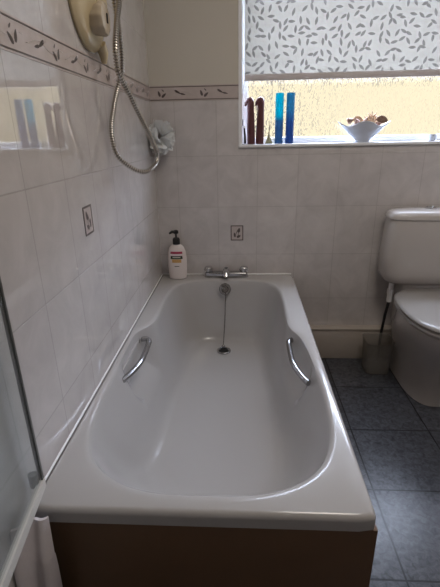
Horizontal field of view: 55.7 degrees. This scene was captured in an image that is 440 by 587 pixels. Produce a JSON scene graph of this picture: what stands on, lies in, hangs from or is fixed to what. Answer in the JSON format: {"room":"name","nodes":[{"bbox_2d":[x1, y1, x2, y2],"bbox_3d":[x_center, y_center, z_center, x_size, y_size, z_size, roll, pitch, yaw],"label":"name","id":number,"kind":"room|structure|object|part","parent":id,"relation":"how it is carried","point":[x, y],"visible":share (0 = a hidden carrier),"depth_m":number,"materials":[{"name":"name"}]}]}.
{"room":"bathroom","nodes":[
{"label":"bathroom","id":0,"kind":"room"},
{"bbox_2d":[0,0,162,586],"bbox_3d":[-0.457,-0.192,0.588,0.100,2.348,3.435,0,21,3],"label":"wall","id":1,"kind":"structure","parent":0,"point":[72,298],"depth_m":1.00,"materials":[{"name":"tile"}]},
{"bbox_2d":[0,277,45,586],"bbox_3d":[-0.366,-0.113,0.435,0.026,1.270,0.449,-3,21,-5],"label":"screen","id":2,"kind":"object","parent":1,"relation":"attached to","point":[37,482],"visible":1,"depth_m":0.77,"materials":[{"name":"clear glass"}]},
{"bbox_3d":[-0.348,0.470,0.656,0.012,0.021,0.447,-3,21,-5],"label":"rail","id":3,"kind":"part","parent":2,"relation":"part of","materials":[{"name":"white"}]},
{"bbox_2d":[10,516,62,586],"bbox_3d":[-0.366,0.651,0.872,0.026,0.450,0.091,15,26,35],"label":"hanging cloth","id":4,"kind":"object","parent":2,"relation":"hanging from","point":[37,565],"visible":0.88,"depth_m":0.83,"materials":[{"name":"white fabric"}]},
{"bbox_2d":[0,9,149,100],"bbox_3d":[-0.388,-0.544,0.924,0.002,0.066,2.225,0,21,3],"label":"trim","id":5,"kind":"structure","parent":1,"relation":"attached to","point":[17,36],"depth_m":0.97,"materials":[{"name":"grey tile"}]},
{"bbox_2d":[82,204,93,236],"bbox_3d":[-0.374,-0.209,1.183,0.002,0.080,0.066,0,21,3],"label":"tile","id":6,"kind":"object","parent":1,"relation":"attached to","point":[87,211],"depth_m":1.18,"materials":[{"name":"grey tile"}]},
{"bbox_2d":[68,0,109,63],"bbox_3d":[-0.350,-0.668,1.032,0.072,0.163,0.307,0,21,3],"label":"shower","id":7,"kind":"object","parent":1,"relation":"attached to","point":[91,19],"visible":1,"depth_m":1.03,"materials":[{"name":"beige plastic"}]},
{"bbox_3d":[-0.331,-0.756,1.144,0.042,0.084,0.087,0,21,3],"label":"control knob","id":8,"kind":"part","parent":7,"relation":"part of","materials":[{"name":"beige plastic"}]},
{"bbox_3d":[-0.356,-0.726,1.252,0.037,0.059,0.043,0,21,3],"label":"outlet spout","id":9,"kind":"part","parent":7,"relation":"part of","materials":[{"name":"beige plastic"}]},
{"bbox_2d":[109,0,159,173],"bbox_3d":[-0.301,-0.676,1.296,0.118,0.593,0.241,5,22,16],"label":"shower hose","id":10,"kind":"object","parent":7,"relation":"attached to","point":[117,4],"visible":1,"depth_m":1.32,"materials":[{"name":"silver metal"}]},
{"bbox_2d":[45,273,290,480],"bbox_3d":[-0.005,0.166,1.552,0.700,0.008,1.525,0,21,3],"label":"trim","id":11,"kind":"structure","parent":1,"relation":"attached to","point":[88,403],"depth_m":1.40,"materials":[{"name":"white plastic"}]},
{"bbox_2d":[143,0,439,324],"bbox_3d":[0.575,-0.775,2.064,1.800,2.348,0.160,0,21,3],"label":"wall","id":12,"kind":"structure","parent":0,"point":[314,214],"depth_m":2.08,"materials":[{"name":"tile"}]},
{"bbox_2d":[149,119,174,155],"bbox_3d":[-0.268,-0.736,1.964,0.118,0.166,0.139,0,21,3],"label":"sponge","id":13,"kind":"object","parent":12,"relation":"hanging from","point":[166,141],"visible":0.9,"depth_m":1.94,"materials":[{"name":"white"}]},
{"bbox_2d":[149,84,238,101],"bbox_3d":[-0.122,-0.941,1.952,0.421,0.066,0.002,0,21,3],"label":"trim","id":14,"kind":"structure","parent":12,"relation":"attached to","point":[215,91],"depth_m":1.95,"materials":[{"name":"grey tile"}]},
{"bbox_2d":[231,225,242,240],"bbox_3d":[0.089,-0.317,2.179,0.066,0.080,0.002,0,21,3],"label":"tile","id":15,"kind":"object","parent":12,"relation":"attached to","point":[236,230],"depth_m":2.18,"materials":[{"name":"grey tile"}]},
{"bbox_2d":[238,0,241,144],"bbox_3d":[0.722,-1.190,1.895,1.273,0.962,0.162,0,21,3],"label":"trim","id":16,"kind":"structure","parent":12,"relation":"attached to","point":[239,1],"depth_m":1.90,"materials":[{"name":"white plastic"}]},
{"bbox_2d":[239,140,439,147],"bbox_3d":[0.723,-0.737,2.044,1.261,0.014,0.130,0,21,3],"label":"trim","id":17,"kind":"structure","parent":12,"relation":"attached to","point":[435,141],"depth_m":1.99,"materials":[{"name":"grey"}]},
{"bbox_2d":[242,120,245,143],"bbox_3d":[0.118,-0.787,2.025,0.019,0.109,0.024,0,21,3],"label":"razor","id":18,"kind":"object","parent":17,"relation":"on","point":[242,120],"visible":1,"depth_m":2.02,"materials":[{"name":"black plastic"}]},
{"bbox_2d":[245,97,254,143],"bbox_3d":[0.146,-0.840,2.026,0.052,0.213,0.032,0,21,3],"label":"ornament","id":19,"kind":"object","parent":17,"relation":"on","point":[249,102],"visible":0.96,"depth_m":2.02,"materials":[{"name":"red"}]},
{"bbox_2d":[255,97,263,143],"bbox_3d":[0.192,-0.840,2.023,0.046,0.213,0.032,0,21,3],"label":"ornament","id":20,"kind":"object","parent":17,"relation":"on","point":[259,102],"visible":0.99,"depth_m":2.01,"materials":[{"name":"red"}]},
{"bbox_2d":[265,121,271,143],"bbox_3d":[0.240,-0.790,2.040,0.036,0.105,0.036,0,21,3],"label":"bud vase","id":21,"kind":"object","parent":17,"relation":"on","point":[268,140],"visible":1,"depth_m":2.04,"materials":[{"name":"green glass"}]},
{"bbox_2d":[275,93,283,143],"bbox_3d":[0.287,-0.846,2.015,0.039,0.226,0.039,0,21,3],"label":"tube","id":22,"kind":"object","parent":17,"relation":"on","point":[279,108],"visible":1,"depth_m":2.00,"materials":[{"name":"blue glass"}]},
{"bbox_2d":[285,92,294,142],"bbox_3d":[0.339,-0.846,2.013,0.039,0.226,0.039,0,21,3],"label":"tube","id":23,"kind":"object","parent":17,"relation":"on","point":[290,105],"visible":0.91,"depth_m":2.00,"materials":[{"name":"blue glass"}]},
{"bbox_2d":[338,121,390,141],"bbox_3d":[0.695,-0.785,2.020,0.252,0.095,0.082,0,21,3],"label":"bowl","id":24,"kind":"object","parent":17,"relation":"on","point":[363,131],"visible":0.98,"depth_m":2.00,"materials":[{"name":"grey ceramic"}]},
{"bbox_2d":[347,118,353,123],"bbox_3d":[0.626,-0.831,2.005,0.032,0.030,0.021,-5,21,-10],"label":"seashell","id":25,"kind":"object","parent":24,"relation":"in","point":[349,120],"visible":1,"depth_m":2.00,"materials":[{"name":"brown"}]},
{"bbox_2d":[353,116,362,121],"bbox_3d":[0.664,-0.837,2.008,0.057,0.036,0.013,0,21,3],"label":"seashell","id":26,"kind":"object","parent":24,"relation":"in","point":[359,118],"visible":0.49,"depth_m":2.00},
{"bbox_2d":[364,111,376,122],"bbox_3d":[0.729,-0.841,1.996,0.074,0.060,0.019,0,21,3],"label":"seashell","id":27,"kind":"object","parent":24,"relation":"in","point":[372,118],"visible":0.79,"depth_m":1.99,"materials":[{"name":"beige"}]},
{"bbox_2d":[376,115,387,123],"bbox_3d":[0.773,-0.831,1.989,0.061,0.039,0.014,0,21,3],"label":"seashell","id":28,"kind":"object","parent":24,"relation":"in","point":[382,119],"visible":1,"depth_m":1.98,"materials":[{"name":"brown"}]},
{"bbox_2d":[427,134,436,140],"bbox_3d":[1.017,-0.749,1.997,0.040,0.030,0.040,0,21,3],"label":"pot","id":29,"kind":"object","parent":17,"relation":"on","point":[431,137],"visible":1,"depth_m":1.98,"materials":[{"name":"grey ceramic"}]},
{"bbox_2d":[242,0,439,143],"bbox_3d":[0.726,-1.205,1.935,1.245,0.938,0.050,0,21,3],"label":"window","id":30,"kind":"structure","parent":12,"relation":"in","point":[376,138],"depth_m":2.06,"materials":[{"name":"white plastic"}]},
{"bbox_3d":[0.726,-1.208,1.936,1.189,0.877,0.004,0,21,3],"label":"pane","id":31,"kind":"part","parent":30,"relation":"part of","materials":[{"name":"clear glass"}]},
{"bbox_2d":[244,0,439,80],"bbox_3d":[0.720,-1.301,1.814,1.231,0.648,0.039,0,21,3],"label":"roller blind","id":32,"kind":"object","parent":30,"relation":"attached to","point":[285,39],"visible":1,"depth_m":1.87,"materials":[{"name":"white fabric"}]},
{"bbox_2d":[310,325,391,358],"bbox_3d":[0.939,0.272,2.330,1.100,0.188,0.054,0,21,3],"label":"trim","id":33,"kind":"structure","parent":12,"relation":"attached to","point":[332,341],"depth_m":2.32,"materials":[{"name":"paint"}]},
{"bbox_2d":[321,358,439,586],"bbox_3d":[0.512,0.970,0.926,2.000,0.100,3.535,0,21,3],"label":"floor","id":34,"kind":"structure","parent":0,"point":[394,437],"depth_m":1.60,"materials":[{"name":"tile"}]},
{"bbox_2d":[35,275,377,586],"bbox_3d":[0.006,0.395,1.635,0.710,0.488,1.532,0,21,3],"label":"bathtub","id":35,"kind":"object","parent":34,"relation":"on","point":[215,449],"visible":0.99,"depth_m":1.25,"materials":[{"name":"white ceramic"}]},
{"bbox_3d":[-0.302,0.232,1.527,0.060,0.037,0.305,0,21,3],"label":"grab handle","id":36,"kind":"part","parent":35,"relation":"part of","materials":[{"name":"silver metal"}]},
{"bbox_2d":[168,230,186,278],"bbox_3d":[-0.224,-0.203,2.165,0.099,0.258,0.053,0,21,3],"label":"lotion bottle","id":37,"kind":"object","parent":35,"relation":"on","point":[177,259],"visible":1,"depth_m":2.15,"materials":[{"name":"white plastic"}]},
{"bbox_2d":[172,259,180,262],"bbox_3d":[-0.224,-0.168,2.152,0.048,0.018,0.003,0,21,3],"label":"print","id":38,"kind":"object","parent":37,"relation":"on","point":[173,260],"depth_m":2.15,"materials":[{"name":"yellow"}]},
{"bbox_3d":[-0.027,0.682,0.941,0.699,0.447,0.016,0,21,3],"label":"panel","id":39,"kind":"part","parent":35,"relation":"part of","materials":[{"name":"brown wood"}]},
{"bbox_3d":[0.026,0.134,2.143,0.020,0.251,0.150,2,21,9],"label":"plug chain","id":40,"kind":"part","parent":35,"relation":"part of","materials":[{"name":"grey metal"}]},
{"bbox_2d":[204,266,248,277],"bbox_3d":[0.032,-0.110,2.192,0.237,0.058,0.091,0,21,3],"label":"mixer tap","id":41,"kind":"object","parent":35,"relation":"on","point":[209,273],"visible":1,"depth_m":2.19,"materials":[{"name":"silver metal"}]},
{"bbox_3d":[-0.061,-0.131,2.212,0.044,0.030,0.045,4,21,13],"label":"tap handle","id":42,"kind":"part","parent":41,"relation":"part of","materials":[{"name":"silver metal"}]},
{"bbox_3d":[0.127,-0.131,2.202,0.044,0.030,0.045,4,21,13],"label":"tap handle","id":43,"kind":"part","parent":41,"relation":"part of","materials":[{"name":"silver metal"}]},
{"bbox_3d":[0.277,0.233,1.496,0.059,0.037,0.305,0,21,3],"label":"grab handle","id":44,"kind":"part","parent":35,"relation":"part of","materials":[{"name":"silver metal"}]},
{"bbox_2d":[376,206,439,406],"bbox_3d":[1.012,0.071,1.918,0.422,0.854,0.668,0,21,3],"label":"toilet","id":45,"kind":"object","parent":34,"relation":"on","point":[409,253],"visible":1,"depth_m":1.97,"materials":[{"name":"grey ceramic"}]},
{"bbox_3d":[1.017,-0.389,2.004,0.416,0.044,0.180,0,21,3],"label":"cistern lid","id":46,"kind":"part","parent":45,"relation":"part of","materials":[{"name":"grey ceramic"}]},
{"bbox_3d":[1.008,0.097,1.855,0.376,0.020,0.527,0,21,3],"label":"seat","id":47,"kind":"part","parent":45,"relation":"part of","materials":[{"name":"grey plastic"}]},
{"bbox_3d":[1.008,0.074,1.845,0.382,0.027,0.530,0,21,3],"label":"seat lid","id":48,"kind":"part","parent":45,"relation":"part of","materials":[{"name":"grey plastic"}]}
]}

